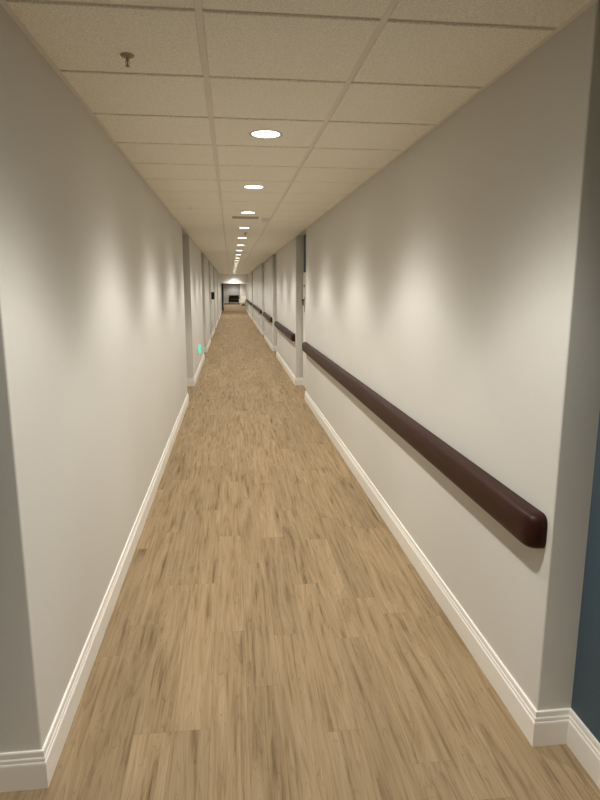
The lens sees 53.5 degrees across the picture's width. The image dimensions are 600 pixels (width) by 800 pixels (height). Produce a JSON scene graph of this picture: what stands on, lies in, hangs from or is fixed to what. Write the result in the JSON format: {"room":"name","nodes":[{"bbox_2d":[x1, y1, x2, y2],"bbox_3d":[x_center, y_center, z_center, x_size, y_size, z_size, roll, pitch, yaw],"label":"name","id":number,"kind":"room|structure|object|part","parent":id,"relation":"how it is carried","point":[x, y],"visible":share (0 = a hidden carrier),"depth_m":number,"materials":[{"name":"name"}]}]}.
{"room":"hospital interior","nodes":[
{"label":"hospital interior","id":0,"kind":"room"},
{"bbox_2d":[0,4,221,752],"bbox_3d":[-3.292,-3.429,20.377,0.450,2.692,50.200,-1,11,-6],"label":"wall","id":1,"kind":"structure","parent":0,"point":[106,308],"depth_m":2.54,"materials":[{"name":"beige paint"}]},
{"bbox_2d":[0,0,219,273],"bbox_3d":[-2.675,-4.084,16.879,0.022,0.009,43.470,-1,11,-6],"label":"trim","id":2,"kind":"structure","parent":1,"relation":"attached to","point":[3,3],"depth_m":2.61,"materials":[{"name":"beige paint"}]},
{"bbox_2d":[0,310,221,791],"bbox_3d":[-3.191,-2.180,20.625,0.276,0.146,50.200,-1,11,-6],"label":"baseboard","id":3,"kind":"structure","parent":1,"relation":"attached to","point":[31,769],"depth_m":2.56,"materials":[{"name":"white paint"}]},
{"bbox_2d":[197,345,200,353],"bbox_3d":[-2.037,-1.024,12.015,0.080,0.180,0.072,-1,11,-6],"label":"night light","id":4,"kind":"object","parent":1,"relation":"attached to","point":[199,346],"visible":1,"depth_m":11.99,"materials":[{"name":"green plastic"}]},
{"bbox_2d":[211,292,214,303],"bbox_3d":[-3.107,-3.650,21.228,0.118,0.430,0.140,-1,11,-6],"label":"wall dispenser","id":5,"kind":"object","parent":1,"relation":"attached to","point":[212,293],"visible":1,"depth_m":21.17,"materials":[{"name":"grey plastic"}]},
{"bbox_2d":[224,283,239,301],"bbox_3d":[-6.934,-12.536,68.589,4.350,2.692,0.120,-1,11,-6],"label":"wall","id":6,"kind":"structure","parent":0,"point":[229,289],"depth_m":68.41,"materials":[{"name":"beige paint"}]},
{"bbox_2d":[220,274,248,283],"bbox_3d":[-4.245,-7.852,38.350,1.850,0.672,0.200,-1,11,-6],"label":"wall","id":7,"kind":"structure","parent":0,"point":[224,278],"depth_m":38.26,"materials":[{"name":"beige paint"}]},
{"bbox_2d":[240,284,245,304],"bbox_3d":[-5.306,-11.451,62.852,2.040,2.692,0.150,-1,11,-6],"label":"wall","id":8,"kind":"structure","parent":0,"point":[242,286],"depth_m":62.69,"materials":[{"name":"white paint"}]},
{"bbox_2d":[5,0,590,273],"bbox_3d":[-1.767,-4.105,16.980,1.806,0.021,43.470,-1,11,-6],"label":"ceiling","id":9,"kind":"structure","parent":0,"point":[278,71],"depth_m":2.56,"materials":[{"name":"tile"}]},
{"bbox_2d":[120,52,133,67],"bbox_3d":[-0.660,-1.296,2.275,0.053,0.042,0.053,-1,11,-6],"label":"sprinkler head","id":10,"kind":"object","parent":9,"relation":"attached to","point":[125,55],"visible":1,"depth_m":2.27},
{"bbox_2d":[232,216,258,218],"bbox_3d":[-0.692,-2.306,7.525,0.330,0.008,0.200,-1,11,-6],"label":"ceiling vent","id":11,"kind":"object","parent":9,"relation":"in","point":[233,217],"visible":1,"depth_m":7.48,"materials":[{"name":"beige metal"}]},
{"bbox_2d":[243,185,264,188],"bbox_3d":[-0.407,-1.881,5.246,0.198,0.008,0.198,-1,11,-6],"label":"recessed light","id":12,"kind":"object","parent":9,"relation":"in","point":[246,186],"visible":0.99,"depth_m":5.26,"materials":[{"name":"white plastic"}]},
{"bbox_2d":[249,130,282,138],"bbox_3d":[-0.198,-1.540,3.442,0.198,0.008,0.198,-1,11,-6],"label":"recessed light","id":13,"kind":"object","parent":9,"relation":"in","point":[265,134],"visible":1,"depth_m":3.44,"materials":[{"name":"white plastic"}]},
{"bbox_2d":[261,218,270,222],"bbox_3d":[-0.437,-2.309,7.656,0.120,0.048,0.120,-1,11,-6],"label":"smoke detector","id":14,"kind":"object","parent":9,"relation":"attached to","point":[265,220],"visible":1,"depth_m":7.62,"materials":[{"name":"white plastic"}]},
{"bbox_2d":[36,0,554,272],"bbox_3d":[-1.767,-4.113,16.979,1.850,0.024,43.470,-1,11,-6],"label":"trim","id":15,"kind":"structure","parent":9,"relation":"attached to","point":[198,8],"depth_m":2.40,"materials":[{"name":"beige paint"}]},
{"bbox_2d":[0,303,599,799],"bbox_3d":[-2.718,-4.320,32.568,4.351,0.080,74.440,-1,11,-6],"label":"floor","id":16,"kind":"structure","parent":0,"point":[268,635],"depth_m":2.93,"materials":[{"name":"brown wood"}]},
{"bbox_2d":[229,295,238,302],"bbox_3d":[-7.471,-11.383,67.259,1.200,0.920,0.780,-1,11,-6],"label":"sofa","id":17,"kind":"object","parent":16,"relation":"on","point":[232,298],"visible":0.98,"depth_m":67.33,"materials":[{"name":"black leather"}]},
{"bbox_3d":[-7.503,-11.584,67.514,1.140,0.620,0.200,-1,11,-6],"label":"backrest","id":18,"kind":"part","parent":17,"relation":"part of","materials":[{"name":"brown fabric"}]},
{"bbox_2d":[239,296,245,305],"bbox_3d":[-5.658,-9.920,59.569,0.740,0.900,0.660,4,11,18],"label":"armchair","id":19,"kind":"object","parent":16,"relation":"on","point":[242,300],"visible":0.77,"depth_m":59.48,"materials":[{"name":"white fabric"}]},
{"bbox_2d":[246,0,599,742],"bbox_3d":[-1.067,-3.474,20.628,0.330,2.692,50.200,-1,11,-6],"label":"wall","id":20,"kind":"structure","parent":0,"point":[459,283],"depth_m":2.66,"materials":[{"name":"beige paint"}]},
{"bbox_2d":[182,228,305,262],"bbox_3d":[-1.837,-4.170,17.052,2.630,0.060,43.890,-1,11,-6],"label":"trim","id":21,"kind":"structure","parent":20,"relation":"attached to","point":[183,231],"depth_m":10.08,"materials":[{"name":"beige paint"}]},
{"bbox_2d":[252,304,261,313],"bbox_3d":[-1.979,-4.150,26.816,0.073,0.139,9.060,-1,11,-6],"label":"handrail","id":22,"kind":"object","parent":20,"relation":"attached to","point":[259,310],"visible":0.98,"depth_m":24.61,"materials":[{"name":"brown wood"}]},
{"bbox_2d":[263,312,272,322],"bbox_3d":[-1.038,-2.621,18.723,0.073,0.139,4.080,-1,11,-6],"label":"handrail","id":23,"kind":"object","parent":20,"relation":"attached to","point":[269,318],"visible":1,"depth_m":17.72,"materials":[{"name":"brown wood"}]},
{"bbox_2d":[274,321,294,341],"bbox_3d":[-0.372,-1.537,12.988,0.073,0.139,4.430,-1,11,-6],"label":"handrail","id":24,"kind":"object","parent":20,"relation":"attached to","point":[283,329],"visible":1,"depth_m":12.09,"materials":[{"name":"brown wood"}]},
{"bbox_2d":[302,272,305,387],"bbox_3d":[0.096,-1.158,10.174,0.067,2.020,1.030,-1,11,-6],"label":"door","id":25,"kind":"structure","parent":20,"relation":"in","point":[304,273],"depth_m":10.50,"materials":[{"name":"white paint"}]},
{"bbox_2d":[246,309,599,788],"bbox_3d":[-1.171,-2.222,20.852,0.156,0.146,50.200,-1,11,-6],"label":"baseboard","id":26,"kind":"structure","parent":20,"relation":"attached to","point":[552,726],"depth_m":2.76,"materials":[{"name":"white paint"}]},
{"bbox_2d":[302,342,547,548],"bbox_3d":[0.471,-0.168,5.740,0.073,0.139,7.238,-1,11,-6],"label":"handrail","id":27,"kind":"object","parent":20,"relation":"attached to","point":[524,521],"visible":1,"depth_m":2.92,"materials":[{"name":"brown wood"}]},
{"bbox_2d":[252,0,597,270],"bbox_3d":[-0.859,-4.121,17.083,0.022,0.009,43.470,-1,11,-6],"label":"trim","id":28,"kind":"structure","parent":20,"relation":"attached to","point":[557,29],"depth_m":2.59,"materials":[{"name":"beige paint"}]},
{"bbox_3d":[-7.552,-10.271,56.591,0.350,2.692,24.000,-1,11,-6],"label":"wall","id":29,"kind":"structure","parent":0,"visible":0},
{"bbox_2d":[221,283,223,310],"bbox_3d":[-5.953,-7.862,45.410,0.158,2.090,0.900,-3,11,-17],"label":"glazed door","id":30,"kind":"structure","parent":29,"relation":"in","point":[221,283],"depth_m":45.16,"materials":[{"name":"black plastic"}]}
]}

